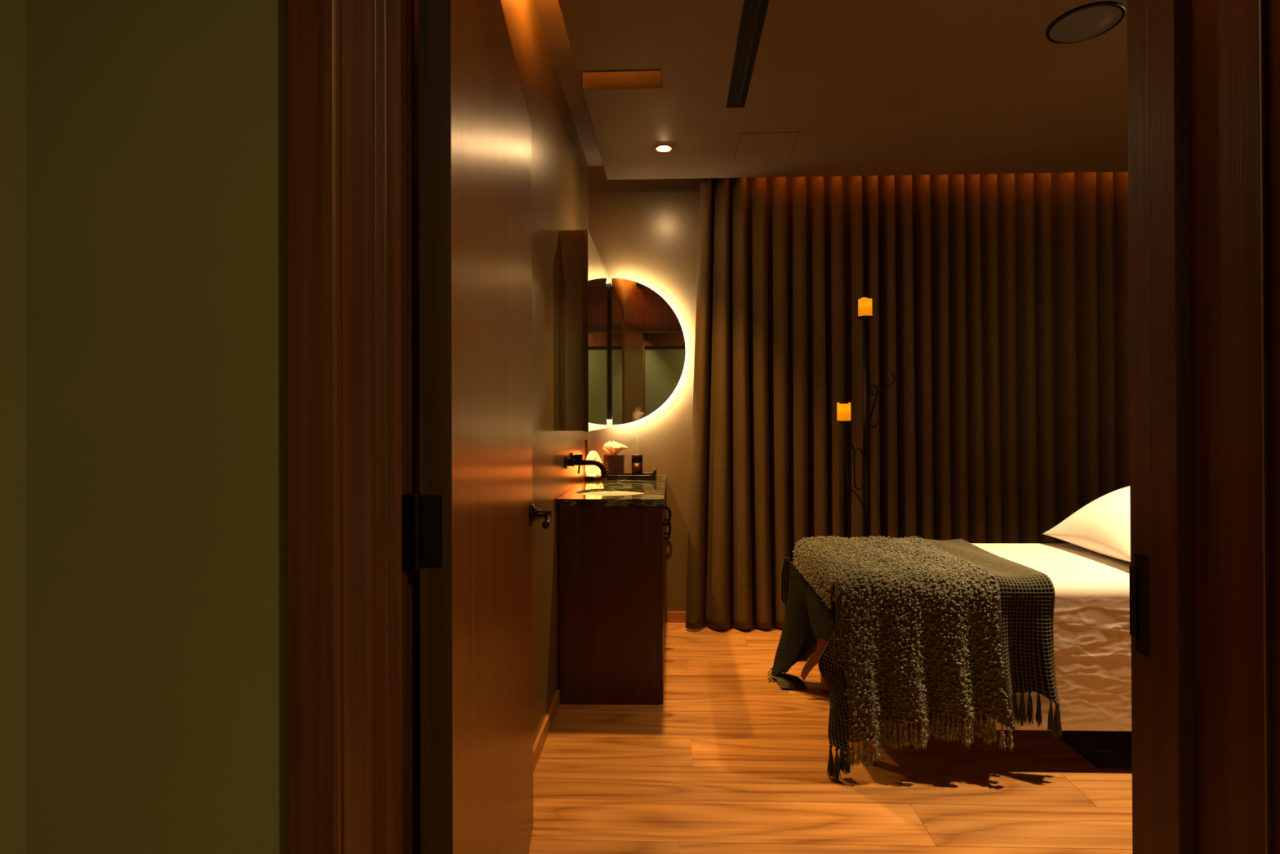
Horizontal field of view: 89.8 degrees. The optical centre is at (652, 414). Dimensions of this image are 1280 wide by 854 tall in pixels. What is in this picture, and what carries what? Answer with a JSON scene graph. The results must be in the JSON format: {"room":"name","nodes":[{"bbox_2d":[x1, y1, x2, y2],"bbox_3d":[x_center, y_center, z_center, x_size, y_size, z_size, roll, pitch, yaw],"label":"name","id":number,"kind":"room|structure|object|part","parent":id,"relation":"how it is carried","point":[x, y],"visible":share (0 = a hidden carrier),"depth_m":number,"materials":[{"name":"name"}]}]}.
{"room":"hallway","nodes":[
{"label":"hallway","id":0,"kind":"room"},
{"bbox_2d":[0,0,26,853],"bbox_3d":[-0.762,-0.148,-0.131,0.085,2.700,1.690,0,0,2],"label":"wall","id":1,"kind":"structure","parent":0,"point":[13,13],"depth_m":0.70,"materials":[{"name":"green paint"}]},
{"bbox_2d":[26,0,287,853],"bbox_3d":[1.198,-0.152,0.751,3.850,2.700,0.195,0,0,2],"label":"wall","id":2,"kind":"structure","parent":0,"point":[157,566],"depth_m":0.71,"materials":[{"name":"green paint"}]},
{"bbox_2d":[401,0,551,853],"bbox_3d":[-0.309,0.178,1.358,0.107,2.042,1.056,0,0,-3],"label":"door","id":3,"kind":"structure","parent":2,"relation":"in","point":[472,517],"depth_m":1.02,"materials":[{"name":"brown wood"}]},
{"bbox_3d":[-0.332,0.178,1.373,0.042,2.042,1.021,0,0,-5],"label":"panel","id":4,"kind":"part","parent":3,"relation":"part of","materials":[{"name":"brown wood"}]},
{"bbox_3d":[-0.318,0.283,1.818,0.064,0.066,0.066,0,0,2],"label":"handle","id":5,"kind":"part","parent":3,"relation":"part of","materials":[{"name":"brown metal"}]},
{"bbox_3d":[-0.290,0.293,1.772,0.020,0.027,0.107,0,0,-5],"label":"lever","id":6,"kind":"part","parent":3,"relation":"part of","materials":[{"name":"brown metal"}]},
{"bbox_2d":[285,0,1279,853],"bbox_3d":[0.155,0.150,0.782,1.060,2.105,0.195,0,0,2],"label":"trim","id":7,"kind":"structure","parent":2,"relation":"attached to","point":[1198,266],"depth_m":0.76,"materials":[{"name":"brown wood"}]},
{"bbox_2d":[1128,552,1150,658],"bbox_3d":[0.641,0.249,0.842,0.004,0.131,0.040,0,0,2],"label":"strike plate","id":8,"kind":"object","parent":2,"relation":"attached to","point":[1140,575],"visible":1,"depth_m":0.84,"materials":[{"name":"black metal"}]},
{"bbox_2d":[413,0,589,853],"bbox_3d":[-0.464,-0.126,2.389,0.100,2.675,2.975,0,0,2],"label":"wall","id":9,"kind":"structure","parent":0,"point":[559,164],"depth_m":2.46,"materials":[{"name":"beige paint"}]},
{"bbox_2d":[533,689,559,772],"bbox_3d":[-0.420,1.178,1.804,0.013,0.062,1.759,0,0,2],"label":"baseboard","id":10,"kind":"structure","parent":9,"relation":"attached to","point":[538,745],"depth_m":2.39,"materials":[{"name":"brown wood"}]},
{"bbox_2d":[559,229,609,431],"bbox_3d":[-0.325,-0.359,3.245,0.124,0.873,0.936,0,0,2],"label":"upper cabinet","id":11,"kind":"object","parent":9,"relation":"attached to","point":[584,344],"visible":1,"depth_m":2.78,"materials":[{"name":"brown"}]},
{"bbox_3d":[-0.282,-0.360,3.009,0.016,0.873,0.467,0,0,2],"label":"door","id":12,"kind":"part","parent":11,"relation":"part of","materials":[{"name":"brown wood"}]},
{"bbox_2d":[586,229,600,431],"bbox_3d":[-0.272,-0.360,3.009,0.004,0.873,0.467,0,0,2],"label":"mirror","id":13,"kind":"object","parent":11,"relation":"attached to","point":[593,259],"depth_m":2.96,"materials":[{"name":"clear glass"}]},
{"bbox_2d":[600,257,609,429],"bbox_3d":[-0.258,-0.359,3.478,0.004,0.873,0.467,0,0,2],"label":"mirror","id":14,"kind":"object","parent":11,"relation":"attached to","point":[604,277],"depth_m":3.44,"materials":[{"name":"clear glass"}]},
{"bbox_2d":[564,453,606,480],"bbox_3d":[-0.299,0.243,2.999,0.188,0.115,0.225,0,0,2],"label":"faucet","id":15,"kind":"object","parent":9,"relation":"attached to","point":[575,460],"visible":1,"depth_m":2.90,"materials":[{"name":"black metal"}]},
{"bbox_3d":[-0.363,0.208,3.092,0.054,0.044,0.044,0,0,2],"label":"handle","id":16,"kind":"part","parent":15,"relation":"part of","materials":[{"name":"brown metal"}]},
{"bbox_3d":[-0.287,0.254,2.914,0.158,0.092,0.025,0,0,2],"label":"spout","id":17,"kind":"part","parent":15,"relation":"part of","materials":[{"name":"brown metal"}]},
{"bbox_2d":[585,440,587,459],"bbox_3d":[-0.370,0.203,3.623,0.008,0.115,0.070,0,0,2],"label":"wall outlet","id":18,"kind":"object","parent":9,"relation":"attached to","point":[586,441],"visible":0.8,"depth_m":3.60,"materials":[{"name":"brown plastic"}]},
{"bbox_2d":[533,0,661,166],"bbox_3d":[1.324,-1.521,2.338,3.687,0.100,2.975,0,0,2],"label":"ceiling","id":19,"kind":"structure","parent":0,"point":[548,11],"depth_m":2.74,"materials":[{"name":"paint"}]},
{"bbox_2d":[685,171,1129,629],"bbox_3d":[1.642,-0.130,3.602,2.919,2.665,0.134,0,0,2],"label":"curtain","id":20,"kind":"object","parent":19,"relation":"hanging from","point":[1000,321],"visible":0.61,"depth_m":3.60,"materials":[{"name":"brown fabric"}]},
{"bbox_2d":[588,165,700,622],"bbox_3d":[1.423,-0.128,3.768,3.587,2.675,0.100,0,0,2],"label":"wall","id":21,"kind":"structure","parent":0,"point":[645,232],"depth_m":3.76,"materials":[{"name":"beige paint"}]},
{"bbox_2d":[609,278,685,424],"bbox_3d":[-0.027,-0.363,3.731,0.437,0.848,0.062,0,0,2],"label":"round mirror","id":22,"kind":"object","parent":21,"relation":"attached to","point":[647,348],"visible":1,"depth_m":3.71,"materials":[{"name":"clear glass"}]},
{"bbox_2d":[666,611,685,622],"bbox_3d":[1.601,1.178,3.701,3.038,0.062,0.013,0,0,2],"label":"baseboard","id":23,"kind":"structure","parent":21,"relation":"attached to","point":[672,616],"depth_m":3.74,"materials":[{"name":"brown wood"}]},
{"bbox_2d":[528,622,1132,853],"bbox_3d":[1.172,1.231,1.339,3.850,0.060,4.760,0,0,2],"label":"floor","id":24,"kind":"structure","parent":0,"point":[731,760],"depth_m":2.10,"materials":[{"name":"brown wood"}]},
{"bbox_2d":[557,491,671,705],"bbox_3d":[-0.143,0.799,3.220,0.478,0.828,1.080,0,0,2],"label":"vanity cabinet","id":25,"kind":"object","parent":24,"relation":"on","point":[611,559],"visible":0.93,"depth_m":2.68,"materials":[{"name":"brown wood"}]},
{"bbox_2d":[556,475,666,506],"bbox_3d":[-0.160,0.370,3.220,0.449,0.030,1.088,0,0,2],"label":"countertop","id":26,"kind":"structure","parent":25,"relation":"on","point":[654,490],"depth_m":2.86,"materials":[{"name":"green stone"}]},
{"bbox_2d":[584,450,601,479],"bbox_3d":[-0.322,0.279,3.522,0.102,0.156,0.112,0,0,26],"label":"salt lamp","id":27,"kind":"object","parent":26,"relation":"on","point":[593,472],"visible":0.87,"depth_m":3.49,"materials":[{"name":"orange stone"}]},
{"bbox_2d":[581,491,644,495],"bbox_3d":[-0.182,0.437,2.935,0.337,0.134,0.296,0,0,2],"label":"sink basin","id":28,"kind":"object","parent":26,"relation":"in","point":[598,493],"visible":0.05,"depth_m":3.07,"materials":[{"name":"white ceramic"}]},
{"bbox_2d":[606,465,656,479],"bbox_3d":[-0.126,0.324,3.574,0.296,0.063,0.176,0,0,2],"label":"woven tray","id":29,"kind":"object","parent":26,"relation":"on","point":[652,475],"visible":0.77,"depth_m":3.49,"materials":[{"name":"black wicker"}]},
{"bbox_2d":[602,440,628,475],"bbox_3d":[-0.205,0.247,3.578,0.150,0.203,0.110,0,0,2],"label":"tissue box","id":30,"kind":"object","parent":29,"relation":"on","point":[613,462],"visible":0.89,"depth_m":3.53,"materials":[{"name":"black wicker"}]},
{"bbox_2d":[631,453,642,475],"bbox_3d":[-0.085,0.285,3.553,0.062,0.126,0.062,0,0,2],"label":"candle","id":31,"kind":"object","parent":29,"relation":"on","point":[637,459],"visible":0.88,"depth_m":3.53,"materials":[{"name":"brown glass"}]},
{"bbox_3d":[0.036,0.795,2.808,0.022,0.816,0.268,0,0,2],"label":"door","id":32,"kind":"part","parent":25,"relation":"part of","materials":[{"name":"brown wood"}]},
{"bbox_3d":[0.044,0.758,3.079,0.022,0.739,0.267,0,0,2],"label":"door","id":33,"kind":"part","parent":25,"relation":"part of","materials":[{"name":"brown wood"}]},
{"bbox_3d":[0.053,0.759,3.349,0.022,0.739,0.267,0,0,2],"label":"door","id":34,"kind":"part","parent":25,"relation":"part of","materials":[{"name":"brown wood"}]},
{"bbox_3d":[0.061,0.760,3.619,0.022,0.739,0.267,0,0,2],"label":"door","id":35,"kind":"part","parent":25,"relation":"part of","materials":[{"name":"brown wood"}]},
{"bbox_3d":[0.062,0.437,2.760,0.036,0.094,0.018,0,0,2],"label":"handle","id":36,"kind":"part","parent":25,"relation":"part of","materials":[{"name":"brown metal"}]},
{"bbox_3d":[0.075,0.573,3.152,0.036,0.094,0.018,0,0,2],"label":"handle","id":37,"kind":"part","parent":25,"relation":"part of","materials":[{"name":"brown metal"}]},
{"bbox_3d":[0.079,0.574,3.275,0.036,0.094,0.018,0,0,2],"label":"handle","id":38,"kind":"part","parent":25,"relation":"part of","materials":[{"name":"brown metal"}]},
{"bbox_2d":[800,586,873,761],"bbox_3d":[1.582,0.885,2.499,1.919,0.637,0.630,0,0,2],"label":"massage table","id":39,"kind":"object","parent":24,"relation":"on","point":[822,643],"visible":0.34,"depth_m":2.75,"materials":[{"name":"brown wood"}]},
{"bbox_3d":[0.759,0.956,2.805,0.044,0.496,0.038,0,0,2],"label":"leg","id":40,"kind":"part","parent":39,"relation":"part of","materials":[{"name":"orange wood"}]},
{"bbox_3d":[1.611,0.666,2.499,1.820,0.075,0.600,0,0,2],"label":"frame","id":41,"kind":"part","parent":39,"relation":"part of","materials":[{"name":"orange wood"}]},
{"bbox_3d":[0.745,0.954,2.234,0.044,0.496,0.038,0,0,2],"label":"leg","id":42,"kind":"part","parent":39,"relation":"part of","materials":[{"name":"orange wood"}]},
{"bbox_2d":[767,534,1062,780],"bbox_3d":[0.939,0.866,2.514,0.865,0.677,0.910,0,0,2],"label":"throw blanket","id":43,"kind":"object","parent":39,"relation":"on","point":[918,626],"visible":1,"depth_m":2.14,"materials":[{"name":"fabric"}]},
{"bbox_2d":[832,542,1131,731],"bbox_3d":[1.629,0.811,2.498,1.885,0.498,0.708,0,0,2],"label":"sheet","id":44,"kind":"object","parent":39,"relation":"on","point":[1092,638],"visible":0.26,"depth_m":2.15,"materials":[{"name":"beige fabric"}]},
{"bbox_2d":[1041,485,1130,561],"bbox_3d":[1.915,0.413,2.485,0.475,0.288,0.600,0,0,2],"label":"pillow","id":45,"kind":"object","parent":44,"relation":"on","point":[1102,526],"visible":0.31,"depth_m":2.48,"materials":[{"name":"beige fabric"}]},
{"bbox_2d":[836,315,895,537],"bbox_3d":[1.081,0.355,3.222,0.341,1.703,0.301,0,0,2],"label":"candle stand","id":46,"kind":"object","parent":24,"relation":"on","point":[864,452],"visible":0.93,"depth_m":3.26,"materials":[{"name":"black metal"}]},
{"bbox_2d":[836,402,850,420],"bbox_3d":[0.975,-0.013,3.271,0.068,0.094,0.068,0,0,2],"label":"pillar candle","id":47,"kind":"object","parent":46,"relation":"on","point":[843,411],"visible":1,"depth_m":3.24,"materials":[{"name":"orange wax"}]},
{"bbox_2d":[836,420,850,426],"bbox_3d":[0.975,0.047,3.271,0.072,0.025,0.072,0,0,2],"label":"candle cup","id":48,"kind":"object","parent":46,"relation":"on","point":[843,422],"depth_m":3.26,"materials":[{"name":"black metal"}]},
{"bbox_3d":[1.028,0.280,3.269,0.113,0.452,0.009,0,0,2],"label":"scroll arm","id":49,"kind":"part","parent":46,"relation":"part of","materials":[{"name":"black metal"}]},
{"bbox_3d":[1.028,0.245,3.269,0.099,0.284,0.009,0,0,2],"label":"scroll arm","id":50,"kind":"part","parent":46,"relation":"part of","materials":[{"name":"black metal"}]},
{"bbox_2d":[857,297,872,316],"bbox_3d":[1.083,-0.544,3.270,0.068,0.095,0.068,0,0,2],"label":"pillar candle","id":51,"kind":"object","parent":46,"relation":"on","point":[864,304],"visible":0.84,"depth_m":3.24,"materials":[{"name":"orange wax"}]},
{"bbox_2d":[857,315,873,321],"bbox_3d":[1.083,-0.483,3.270,0.080,0.025,0.080,0,0,2],"label":"candle cup","id":52,"kind":"object","parent":46,"relation":"on","point":[864,318],"depth_m":3.25,"materials":[{"name":"black metal"}]},
{"bbox_3d":[1.167,-0.070,3.266,0.133,0.281,0.009,0,0,2],"label":"scroll arm","id":53,"kind":"part","parent":46,"relation":"part of","materials":[{"name":"black metal"}]},
{"bbox_2d":[1059,730,1132,768],"bbox_3d":[2.052,1.196,2.450,1.060,0.011,0.565,0,0,2],"label":"floor mat","id":54,"kind":"object","parent":24,"relation":"on","point":[1104,748],"visible":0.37,"depth_m":2.31,"materials":[{"name":"black fabric"}]},
{"bbox_2d":[557,0,1128,179],"bbox_3d":[1.385,-1.346,2.181,3.357,0.070,2.665,0,0,2],"label":"ceiling","id":55,"kind":"structure","parent":0,"point":[868,87],"depth_m":2.58,"materials":[{"name":"paint"}]},
{"bbox_2d":[654,144,673,152],"bbox_3d":[0.055,-1.297,3.145,0.091,0.008,0.091,0,0,2],"label":"recessed light","id":56,"kind":"object","parent":55,"relation":"in","point":[660,148],"visible":1,"depth_m":3.13,"materials":[{"name":"paint"}]},
{"bbox_2d":[725,0,768,107],"bbox_3d":[0.323,-1.305,1.837,0.078,0.005,1.782,0,0,2],"label":"ceiling vent","id":57,"kind":"object","parent":55,"relation":"in","point":[754,11],"visible":1,"depth_m":2.30,"materials":[{"name":"black metal"}]},
{"bbox_3d":[0.315,-1.305,1.836,0.002,0.004,1.740,0,0,2],"label":"blade","id":58,"kind":"part","parent":57,"relation":"part of","materials":[{"name":"black metal"}]},
{"bbox_3d":[0.322,-1.305,1.836,0.002,0.004,1.740,0,0,2],"label":"blade","id":59,"kind":"part","parent":57,"relation":"part of","materials":[{"name":"black metal"}]},
{"bbox_3d":[0.329,-1.305,1.836,0.002,0.004,1.740,0,0,2],"label":"blade","id":60,"kind":"part","parent":57,"relation":"part of","materials":[{"name":"black metal"}]},
{"bbox_2d":[733,132,799,160],"bbox_3d":[0.551,-1.302,3.135,0.275,0.003,0.318,0,0,2],"label":"access panel","id":61,"kind":"object","parent":55,"relation":"attached to","point":[766,145],"visible":1,"depth_m":3.12,"materials":[{"name":"paint"}]},
{"bbox_2d":[1045,0,1126,44],"bbox_3d":[1.447,-1.306,2.151,0.224,0.009,0.224,0,0,2],"label":"ceiling speaker","id":62,"kind":"object","parent":55,"relation":"attached to","point":[1086,22],"visible":1,"depth_m":2.14,"materials":[{"name":"grey"}]}
]}

